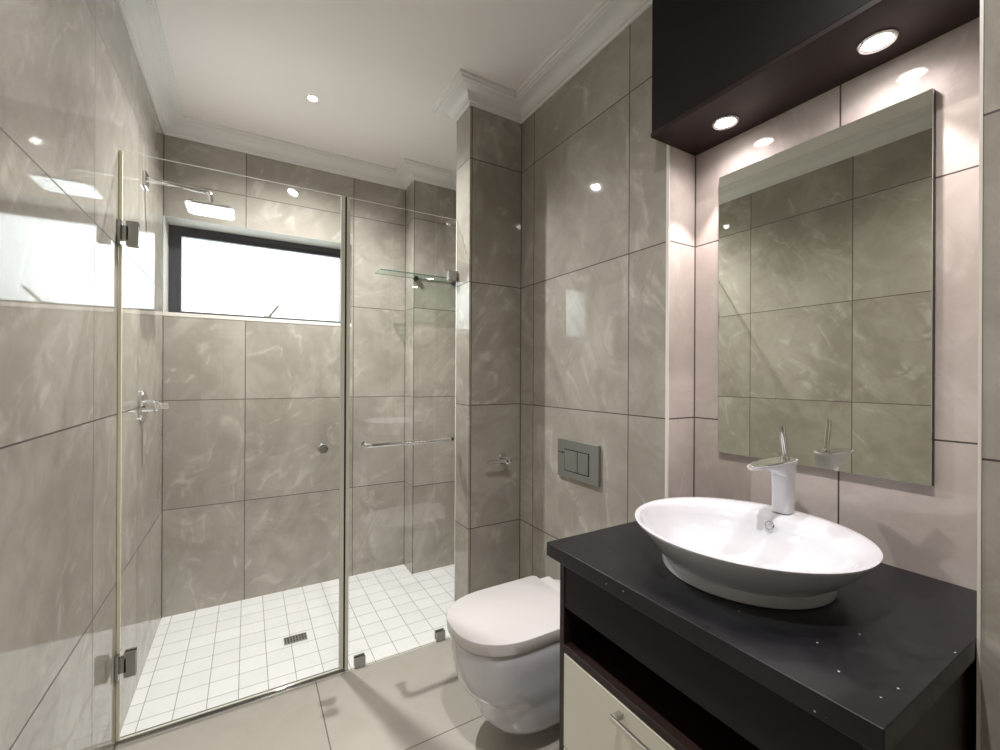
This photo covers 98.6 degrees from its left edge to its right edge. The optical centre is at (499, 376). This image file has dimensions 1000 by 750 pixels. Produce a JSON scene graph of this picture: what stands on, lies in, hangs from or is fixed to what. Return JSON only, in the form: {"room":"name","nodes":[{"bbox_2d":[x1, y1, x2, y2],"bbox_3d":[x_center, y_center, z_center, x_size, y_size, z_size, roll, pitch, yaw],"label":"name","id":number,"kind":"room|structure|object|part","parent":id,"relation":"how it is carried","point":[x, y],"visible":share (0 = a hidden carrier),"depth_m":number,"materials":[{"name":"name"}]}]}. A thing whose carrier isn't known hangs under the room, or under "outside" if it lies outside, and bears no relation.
{"room":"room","nodes":[
{"label":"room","id":0,"kind":"room"},
{"bbox_2d":[0,0,163,749],"bbox_3d":[-0.924,-0.090,0.661,0.120,2.830,4.375,0,0,-30],"label":"wall","id":1,"kind":"structure","parent":0,"point":[74,92],"depth_m":1.15,"materials":[{"name":"tile"}]},
{"bbox_2d":[138,390,168,422],"bbox_3d":[-1.535,0.132,1.917,0.095,0.144,0.144,0,0,-30],"label":"shower mixer","id":2,"kind":"object","parent":1,"relation":"attached to","point":[145,406],"visible":1,"depth_m":1.89,"materials":[{"name":"silver metal"}]},
{"bbox_3d":[-1.571,0.132,1.896,0.012,0.144,0.144,0,0,-30],"label":"plate","id":3,"kind":"part","parent":2,"relation":"part of","materials":[{"name":"silver metal"}]},
{"bbox_3d":[-1.544,0.132,1.912,0.052,0.054,0.054,0,0,-30],"label":"knob","id":4,"kind":"part","parent":2,"relation":"part of","materials":[{"name":"silver metal"}]},
{"bbox_3d":[-1.514,0.131,1.929,0.046,0.032,0.032,0,0,-30],"label":"lever","id":5,"kind":"part","parent":2,"relation":"part of","materials":[{"name":"silver metal"}]},
{"bbox_2d":[143,170,234,219],"bbox_3d":[-1.439,-0.849,2.006,0.342,0.127,0.190,0,0,-30],"label":"shower","id":6,"kind":"object","parent":1,"relation":"attached to","point":[197,207],"visible":1,"depth_m":2.00,"materials":[{"name":"silver metal"}]},
{"bbox_3d":[-1.470,-0.850,1.988,0.253,0.086,0.030,0,0,-30],"label":"arm","id":7,"kind":"part","parent":6,"relation":"part of","materials":[{"name":"silver metal"}]},
{"bbox_3d":[-1.373,-0.797,2.044,0.190,0.019,0.190,0,0,-30],"label":"head plate","id":8,"kind":"part","parent":6,"relation":"part of","materials":[{"name":"silver metal"}]},
{"bbox_2d":[162,135,404,617],"bbox_3d":[-1.069,-0.090,2.960,1.953,2.830,0.260,0,0,-30],"label":"wall","id":9,"kind":"structure","parent":0,"point":[251,502],"depth_m":2.65,"materials":[{"name":"tile"}]},
{"bbox_2d":[168,225,340,322],"bbox_3d":[-1.488,-0.618,2.731,0.995,0.529,0.131,0,0,-30],"label":"window","id":10,"kind":"structure","parent":9,"relation":"in","point":[210,272],"depth_m":2.72,"materials":[{"name":"grey glass"}]},
{"bbox_2d":[163,215,351,311],"bbox_3d":[-1.455,-0.618,2.675,0.996,0.530,0.160,0,0,-30],"label":"trim","id":11,"kind":"structure","parent":9,"relation":"attached to","point":[168,220],"depth_m":2.55,"materials":[{"name":"grey paint"}]},
{"bbox_2d":[163,312,351,326],"bbox_3d":[-1.418,-0.344,2.609,0.995,0.021,0.012,0,0,-30],"label":"trim","id":12,"kind":"structure","parent":9,"relation":"attached to","point":[164,313],"depth_m":2.56,"materials":[{"name":"white tile"}]},
{"bbox_2d":[115,564,558,749],"bbox_3d":[0.029,1.380,1.073,1.953,0.100,4.115,0,0,-30],"label":"floor","id":13,"kind":"structure","parent":0,"point":[206,658],"depth_m":1.90,"materials":[{"name":"tile"}]},
{"bbox_2d":[283,632,307,645],"bbox_3d":[-1.033,1.323,2.172,0.105,0.004,0.065,0,0,-30],"label":"floor drain","id":14,"kind":"object","parent":13,"relation":"on","point":[302,636],"visible":1,"depth_m":2.17,"materials":[{"name":"silver metal"}]},
{"bbox_2d":[559,563,976,749],"bbox_3d":[0.586,0.916,1.022,0.647,0.834,0.686,0,0,-30],"label":"vanity cabinet","id":15,"kind":"object","parent":13,"relation":"on","point":[628,681],"visible":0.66,"depth_m":0.90,"materials":[{"name":"black laminate"}]},
{"bbox_3d":[0.342,0.866,0.879,0.019,0.248,0.647,0,0,-30],"label":"drawer","id":16,"kind":"part","parent":15,"relation":"part of","materials":[{"name":"beige wood"}]},
{"bbox_3d":[0.316,0.766,0.875,0.030,0.012,0.230,0,0,-30],"label":"handle","id":17,"kind":"part","parent":15,"relation":"part of","materials":[{"name":"silver metal"}]},
{"bbox_2d":[547,521,976,749],"bbox_3d":[0.592,0.479,1.039,0.645,0.038,0.734,0,0,-30],"label":"countertop","id":18,"kind":"structure","parent":15,"relation":"on","point":[870,662],"depth_m":0.78,"materials":[{"name":"black stone"}]},
{"bbox_2d":[635,497,882,609],"bbox_3d":[0.579,0.407,1.026,0.481,0.104,0.501,0,0,-30],"label":"vessel basin","id":19,"kind":"object","parent":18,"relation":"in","point":[746,552],"visible":0.99,"depth_m":0.99,"materials":[{"name":"white ceramic"}]},
{"bbox_2d":[747,425,797,513],"bbox_3d":[0.701,0.241,1.109,0.210,0.229,0.059,0,0,-30],"label":"mixer tap","id":20,"kind":"object","parent":19,"relation":"on","point":[782,469],"visible":1,"depth_m":1.12,"materials":[{"name":"silver metal"}]},
{"bbox_3d":[0.701,0.220,1.109,0.202,0.006,0.053,0,0,-30],"label":"spout","id":21,"kind":"part","parent":20,"relation":"part of","materials":[{"name":"silver metal"}]},
{"bbox_3d":[0.752,0.172,1.139,0.035,0.092,0.022,0,0,-30],"label":"lever","id":22,"kind":"part","parent":20,"relation":"part of","materials":[{"name":"silver metal"}]},
{"bbox_2d":[156,0,600,169],"bbox_3d":[-0.044,-1.475,1.103,2.073,0.150,4.495,0,0,-30],"label":"ceiling","id":23,"kind":"structure","parent":0,"point":[377,71],"depth_m":1.91,"materials":[{"name":"white paint"}]},
{"bbox_2d":[307,94,318,101],"bbox_3d":[-0.944,-1.402,2.167,0.056,0.005,0.056,0,0,-30],"label":"recessed light","id":24,"kind":"object","parent":23,"relation":"in","point":[312,98],"visible":1,"depth_m":2.16,"materials":[{"name":"white glass"}]},
{"bbox_2d":[404,180,455,573],"bbox_3d":[-0.372,-0.087,3.117,0.592,2.830,0.175,0,0,-30],"label":"pillar","id":25,"kind":"structure","parent":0,"point":[430,306],"depth_m":2.97,"materials":[{"name":"grey tile"}]},
{"bbox_2d":[375,269,455,285],"bbox_3d":[-0.522,-0.662,2.850,0.575,0.034,0.130,0,0,-30],"label":"glass shelf","id":26,"kind":"object","parent":25,"relation":"attached to","point":[415,278],"visible":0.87,"depth_m":2.84,"materials":[{"name":"green"}]},
{"bbox_2d":[455,106,520,600],"bbox_3d":[0.079,-0.085,2.315,0.624,2.830,0.156,0,0,-30],"label":"pillar","id":27,"kind":"structure","parent":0,"point":[488,171],"depth_m":2.16,"materials":[{"name":"tile"}]},
{"bbox_2d":[115,150,457,748],"bbox_3d":[-0.789,0.258,1.861,1.327,2.136,0.103,0,0,-30],"label":"screen","id":28,"kind":"object","parent":27,"relation":"attached to","point":[127,664],"visible":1,"depth_m":1.92,"materials":[{"name":"clear glass"}]},
{"bbox_3d":[-1.040,0.248,1.737,0.748,2.118,0.008,0,0,-30],"label":"door panel","id":29,"kind":"part","parent":28,"relation":"part of","materials":[{"name":"clear glass"}]},
{"bbox_3d":[-0.781,0.313,1.889,0.042,0.042,0.063,0,0,-30],"label":"knob","id":30,"kind":"part","parent":28,"relation":"part of","materials":[{"name":"silver metal"}]},
{"bbox_3d":[-0.456,0.257,2.079,0.526,2.130,0.008,0,0,-30],"label":"fixed panel","id":31,"kind":"part","parent":28,"relation":"part of","materials":[{"name":"clear glass"}]},
{"bbox_2d":[487,453,511,463],"bbox_3d":[-0.011,0.415,2.132,0.141,0.052,0.072,0,0,-30],"label":"toilet roll holder","id":32,"kind":"object","parent":27,"relation":"attached to","point":[502,458],"visible":1,"depth_m":2.12,"materials":[{"name":"silver metal"}]},
{"bbox_3d":[0.030,0.415,2.151,0.036,0.036,0.063,0,0,-30],"label":"post","id":33,"kind":"part","parent":32,"relation":"part of","materials":[{"name":"silver metal"}]},
{"bbox_2d":[520,5,666,579],"bbox_3d":[0.248,-0.084,2.322,0.324,2.830,1.823,0,0,-30],"label":"wall","id":34,"kind":"structure","parent":0,"point":[593,257],"depth_m":1.76,"materials":[{"name":"tile"}]},
{"bbox_2d":[117,0,651,189],"bbox_3d":[-0.069,-1.359,1.007,1.693,0.082,4.115,0,0,-30],"label":"trim","id":35,"kind":"structure","parent":34,"relation":"attached to","point":[608,19],"depth_m":2.08,"materials":[{"name":"white paint"}]},
{"bbox_2d":[161,124,695,617],"bbox_3d":[-0.419,-0.037,2.420,2.670,2.730,1.023,0,0,18],"label":"trim","id":36,"kind":"structure","parent":34,"relation":"attached to","point":[521,124],"depth_m":2.24,"materials":[{"name":"silver metal"}]},
{"bbox_2d":[446,576,559,733],"bbox_3d":[0.092,1.067,1.657,0.606,0.376,0.382,0,0,-30],"label":"toilet","id":37,"kind":"object","parent":34,"relation":"attached to","point":[505,638],"visible":0.8,"depth_m":1.49,"materials":[{"name":"white ceramic"}]},
{"bbox_3d":[0.039,0.900,1.625,0.481,0.043,0.382,0,0,-30],"label":"lid","id":38,"kind":"part","parent":37,"relation":"part of","materials":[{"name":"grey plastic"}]},
{"bbox_2d":[558,438,600,486],"bbox_3d":[0.332,0.360,1.839,0.016,0.167,0.264,0,0,-30],"label":"flush plate","id":39,"kind":"object","parent":34,"relation":"attached to","point":[579,461],"visible":1,"depth_m":1.82,"materials":[{"name":"grey"}]},
{"bbox_2d":[665,145,669,497],"bbox_3d":[0.567,-0.032,1.458,0.005,2.730,0.012,0,0,-30],"label":"trim","id":40,"kind":"structure","parent":34,"relation":"attached to","point":[667,146],"depth_m":1.46,"materials":[{"name":"white metal"}]},
{"bbox_2d":[669,17,979,590],"bbox_3d":[0.897,-0.081,1.218,0.321,2.830,0.742,0,0,-30],"label":"wall niche","id":41,"kind":"object","parent":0,"point":[930,531],"visible":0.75,"depth_m":1.06,"materials":[{"name":"tile"}]},
{"bbox_2d":[651,0,979,155],"bbox_3d":[0.778,-1.087,1.145,0.231,0.616,0.736,0,0,-30],"label":"upper cabinet","id":42,"kind":"object","parent":41,"relation":"attached to","point":[755,61],"visible":1,"depth_m":1.15,"materials":[{"name":"black laminate"}]},
{"bbox_2d":[712,115,738,129],"bbox_3d":[0.689,-0.776,1.315,0.074,0.005,0.074,0,0,-30],"label":"recessed light","id":43,"kind":"object","parent":42,"relation":"attached to","point":[727,121],"visible":1,"depth_m":1.31,"materials":[{"name":"white glass"}]},
{"bbox_3d":[0.681,-1.095,1.086,0.002,0.599,0.731,0,0,-30],"label":"panel","id":44,"kind":"part","parent":42,"relation":"part of","materials":[{"name":"black wood"}]},
{"bbox_2d":[857,28,898,54],"bbox_3d":[0.875,-0.776,0.997,0.074,0.005,0.074,0,0,-30],"label":"recessed light","id":45,"kind":"object","parent":42,"relation":"attached to","point":[875,42],"visible":1,"depth_m":0.99,"materials":[{"name":"white glass"}]},
{"bbox_2d":[718,88,935,485],"bbox_3d":[0.861,-0.205,1.207,0.017,0.909,0.517,0,0,-30],"label":"wall mirror","id":46,"kind":"object","parent":41,"relation":"attached to","point":[826,287],"visible":1,"depth_m":1.14,"materials":[{"name":"grey mirror"}]},
{"bbox_2d":[980,0,999,749],"bbox_3d":[1.381,-0.078,0.274,0.440,2.830,1.376,0,0,-30],"label":"wall","id":47,"kind":"structure","parent":0,"point":[990,504],"depth_m":0.74,"materials":[{"name":"tile"}]},
{"bbox_2d":[976,0,983,749],"bbox_3d":[0.844,-0.031,0.756,0.005,2.730,0.004,0,0,-30],"label":"trim","id":48,"kind":"structure","parent":47,"relation":"attached to","point":[981,82],"depth_m":0.75,"materials":[{"name":"silver metal"}]}
]}

